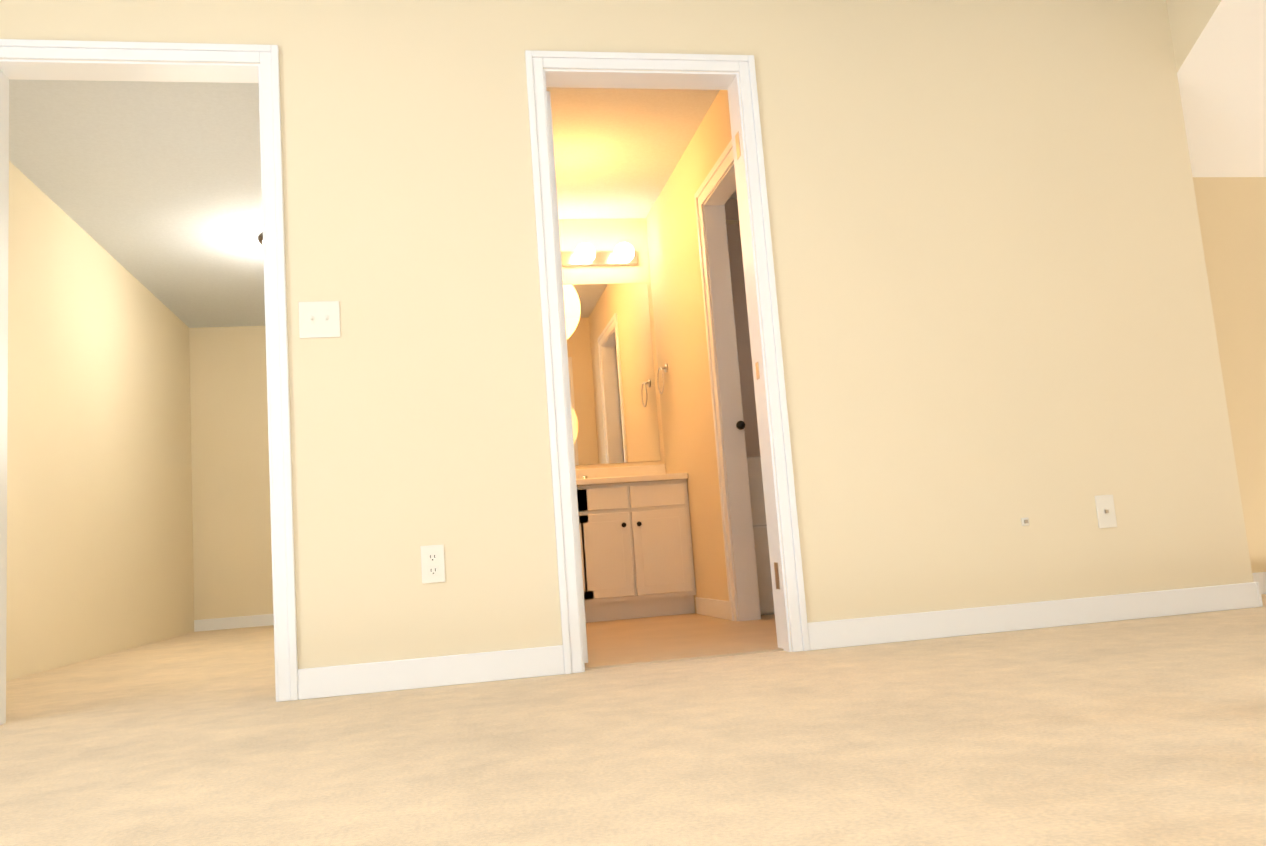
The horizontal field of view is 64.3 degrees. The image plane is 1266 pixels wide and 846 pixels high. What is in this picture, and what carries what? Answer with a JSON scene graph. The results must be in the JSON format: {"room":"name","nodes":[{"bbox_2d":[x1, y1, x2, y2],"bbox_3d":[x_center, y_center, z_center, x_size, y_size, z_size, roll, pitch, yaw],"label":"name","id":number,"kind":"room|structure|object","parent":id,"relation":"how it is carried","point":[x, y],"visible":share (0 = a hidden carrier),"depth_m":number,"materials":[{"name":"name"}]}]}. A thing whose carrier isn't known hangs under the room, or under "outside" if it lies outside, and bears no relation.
{"room":"empty bedroom","nodes":[
{"label":"empty bedroom","id":0,"kind":"room"},
{"bbox_2d":[6,161,193,680],"bbox_3d":[-3.110,0.076,5.529,0.100,2.440,5.170,-3,-7,-11],"label":"wall","id":1,"kind":"structure","parent":0,"point":[99,521],"depth_m":5.71,"materials":[{"name":"beige paint"}]},
{"bbox_2d":[189,326,272,619],"bbox_3d":[-2.585,0.392,8.299,2.150,2.440,0.120,-3,-7,-11],"label":"wall","id":2,"kind":"structure","parent":0,"point":[232,549],"depth_m":8.11,"materials":[{"name":"beige paint"}]},
{"bbox_2d":[194,614,273,631],"bbox_3d":[-2.486,1.545,8.085,1.950,0.090,0.014,-3,-7,-11],"label":"baseboard","id":3,"kind":"structure","parent":2,"relation":"attached to","point":[266,619],"depth_m":7.95,"materials":[{"name":"white wood"}]},
{"bbox_2d":[9,79,736,327],"bbox_3d":[0.348,-1.720,3.538,7.940,0.100,11.040,-3,-7,-11],"label":"ceiling","id":4,"kind":"structure","parent":0,"point":[154,189],"depth_m":5.13,"materials":[{"name":"white paint"}]},
{"bbox_2d":[258,233,262,245],"bbox_3d":[-2.129,-1.113,6.215,0.350,0.058,0.350,-3,-7,-11],"label":"ceiling light","id":5,"kind":"object","parent":4,"relation":"in","point":[260,238],"visible":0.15,"depth_m":6.12,"materials":[{"name":"metal"}]},
{"bbox_2d":[559,218,664,468],"bbox_3d":[0.309,-0.084,6.267,2.800,2.440,0.100,-3,-7,-11],"label":"wall","id":6,"kind":"structure","parent":0,"point":[604,234],"depth_m":6.26,"materials":[{"name":"beige paint"}]},
{"bbox_2d":[561,242,637,266],"bbox_3d":[-0.412,-1.020,6.117,0.920,0.124,0.186,-3,-7,-11],"label":"sconce","id":7,"kind":"object","parent":6,"relation":"attached to","point":[587,254],"visible":0.48,"depth_m":6.18,"materials":[{"name":"white glass"}]},
{"bbox_2d":[563,283,660,464],"bbox_3d":[-0.388,-0.297,6.112,1.055,1.115,0.005,-3,-7,-11],"label":"bathroom mirror","id":8,"kind":"object","parent":6,"relation":"attached to","point":[612,380],"visible":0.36,"depth_m":6.16,"materials":[{"name":"clear glass"}]},
{"bbox_2d":[0,0,1252,668],"bbox_3d":[-0.653,-0.387,3.337,5.770,2.440,0.120,-3,-7,-11],"label":"wall","id":9,"kind":"structure","parent":0,"point":[994,304],"depth_m":3.52,"materials":[{"name":"beige paint"}]},
{"bbox_2d":[0,39,297,724],"bbox_3d":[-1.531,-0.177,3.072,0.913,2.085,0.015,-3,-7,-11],"label":"door frame","id":10,"kind":"structure","parent":9,"relation":"attached to","point":[266,57],"depth_m":3.16,"materials":[{"name":"white wood"}]},
{"bbox_2d":[298,301,340,337],"bbox_3d":[-0.995,-0.329,3.195,0.125,0.118,0.016,-3,-7,-11],"label":"light switch","id":11,"kind":"object","parent":9,"relation":"attached to","point":[319,319],"visible":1,"depth_m":3.20,"materials":[{"name":"white plastic"}]},
{"bbox_2d":[297,645,564,699],"bbox_3d":[-0.614,0.769,3.111,0.806,0.090,0.014,-3,-7,-11],"label":"baseboard","id":12,"kind":"structure","parent":9,"relation":"attached to","point":[361,678],"depth_m":3.10,"materials":[{"name":"white wood"}]},
{"bbox_2d":[420,545,444,583],"bbox_3d":[-0.627,0.442,3.158,0.072,0.117,0.008,-3,-7,-11],"label":"outlet","id":13,"kind":"object","parent":9,"relation":"attached to","point":[432,564],"visible":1,"depth_m":3.15,"materials":[{"name":"white plastic"}]},
{"bbox_2d":[525,50,809,673],"bbox_3d":[0.097,-0.220,3.459,0.700,2.030,0.132,-3,-7,-11],"label":"door frame","id":14,"kind":"structure","parent":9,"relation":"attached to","point":[726,357],"depth_m":3.61,"materials":[{"name":"white wood"}]},
{"bbox_2d":[547,91,587,662],"bbox_3d":[-0.263,-0.152,3.760,0.120,1.996,0.620,-3,-7,-11],"label":"door jamb","id":15,"kind":"structure","parent":14,"relation":"attached to","point":[567,383],"depth_m":3.45,"materials":[{"name":"white wood"}]},
{"bbox_2d":[1021,517,1028,525],"bbox_3d":[1.382,0.347,3.544,0.028,0.028,0.012,-3,-7,-11],"label":"jack","id":16,"kind":"object","parent":9,"relation":"attached to","point":[1024,521],"visible":1,"depth_m":3.54,"materials":[{"name":"white plastic"}]},
{"bbox_2d":[808,582,1262,650],"bbox_3d":[1.434,0.667,3.508,1.741,0.090,0.014,-3,-7,-11],"label":"baseboard","id":17,"kind":"structure","parent":9,"relation":"attached to","point":[1087,610],"depth_m":3.49,"materials":[{"name":"white wood"}]},
{"bbox_2d":[1095,495,1116,527],"bbox_3d":[1.696,0.317,3.607,0.072,0.117,0.012,-3,-7,-11],"label":"jack","id":18,"kind":"object","parent":9,"relation":"attached to","point":[1106,514],"visible":1,"depth_m":3.61,"materials":[{"name":"white plastic"}]},
{"bbox_2d":[0,594,1265,845],"bbox_3d":[0.535,0.793,3.216,7.940,0.100,11.040,-3,-7,-11],"label":"floor carpet","id":19,"kind":"object","parent":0,"point":[1140,732],"visible":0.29,"depth_m":1.89,"materials":[{"name":"beige carpet"}]},
{"bbox_2d":[584,613,783,669],"bbox_3d":[0.591,0.932,4.753,2.680,0.006,2.670,-3,-7,-11],"label":"floor","id":20,"kind":"structure","parent":0,"point":[639,641],"depth_m":4.03,"materials":[{"name":"beige tile"}]},
{"bbox_2d":[575,464,695,622],"bbox_3d":[-0.321,0.662,5.691,1.221,0.899,0.580,-3,-7,-11],"label":"vanity cabinet","id":21,"kind":"object","parent":20,"relation":"on","point":[636,543],"visible":0.54,"depth_m":5.50,"materials":[{"name":"white wood"}]},
{"bbox_2d":[747,456,774,614],"bbox_3d":[1.111,0.584,5.536,1.322,0.804,0.750,-3,-7,-11],"label":"bathtub","id":22,"kind":"object","parent":20,"relation":"on","point":[760,537],"depth_m":5.07,"materials":[{"name":"white plastic"}]},
{"bbox_2d":[646,90,738,617],"bbox_3d":[0.457,-0.266,4.929,0.100,2.440,2.610,-3,-7,-11],"label":"wall","id":23,"kind":"structure","parent":0,"point":[681,351],"depth_m":5.41,"materials":[{"name":"beige paint"}]},
{"bbox_2d":[657,363,667,393],"bbox_3d":[0.182,-0.262,5.950,0.049,0.181,0.160,-3,-7,-11],"label":"towel ring","id":24,"kind":"object","parent":23,"relation":"attached to","point":[665,367],"visible":1,"depth_m":5.95,"materials":[{"name":"silver metal"}]},
{"bbox_2d":[696,597,729,619],"bbox_3d":[0.413,0.950,5.169,0.014,0.090,0.680,-3,-7,-11],"label":"baseboard","id":25,"kind":"structure","parent":23,"relation":"attached to","point":[716,608],"depth_m":5.14,"materials":[{"name":"white wood"}]},
{"bbox_2d":[726,220,738,224],"bbox_3d":[1.050,-1.087,5.418,1.328,0.060,0.060,-3,-7,-11],"label":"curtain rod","id":26,"kind":"object","parent":23,"relation":"attached to","point":[732,222],"depth_m":5.31,"materials":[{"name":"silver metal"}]},
{"bbox_2d":[736,421,744,429],"bbox_3d":[0.516,0.012,4.844,0.044,0.044,0.064,-3,-7,-11],"label":"door pull","id":27,"kind":"object","parent":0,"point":[740,425],"visible":0.98,"depth_m":4.82,"materials":[{"name":"black metal"}]},
{"bbox_2d":[724,199,759,456],"bbox_3d":[0.951,-0.143,6.172,1.330,2.440,0.335,-3,-7,-11],"label":"wall","id":28,"kind":"structure","parent":0,"point":[743,340],"depth_m":6.00,"materials":[{"name":"beige"}]},
{"bbox_2d":[1166,0,1249,106],"bbox_3d":[2.261,-1.459,3.521,0.120,0.702,1.996,-3,-7,-11],"label":"wall","id":29,"kind":"structure","parent":0,"point":[1200,30],"depth_m":3.86,"materials":[{"name":"beige paint"}]},
{"bbox_2d":[1182,0,1265,176],"bbox_3d":[3.186,-1.490,4.133,1.930,0.782,1.150,-3,-7,-11],"label":"ceiling","id":30,"kind":"structure","parent":0,"point":[1224,110],"depth_m":4.12,"materials":[{"name":"white paint"}]},
{"bbox_2d":[1193,177,1265,572],"bbox_3d":[3.180,-0.246,4.484,2.170,1.887,0.120,-3,-7,-11],"label":"wall","id":31,"kind":"structure","parent":0,"point":[1232,215],"depth_m":4.35,"materials":[{"name":"beige paint"}]},
{"bbox_2d":[1252,572,1265,594],"bbox_3d":[2.580,0.667,4.174,0.758,0.090,0.014,-3,-7,-11],"label":"baseboard","id":32,"kind":"structure","parent":31,"relation":"attached to","point":[1260,577],"depth_m":4.16,"materials":[{"name":"white wood"}]}
]}

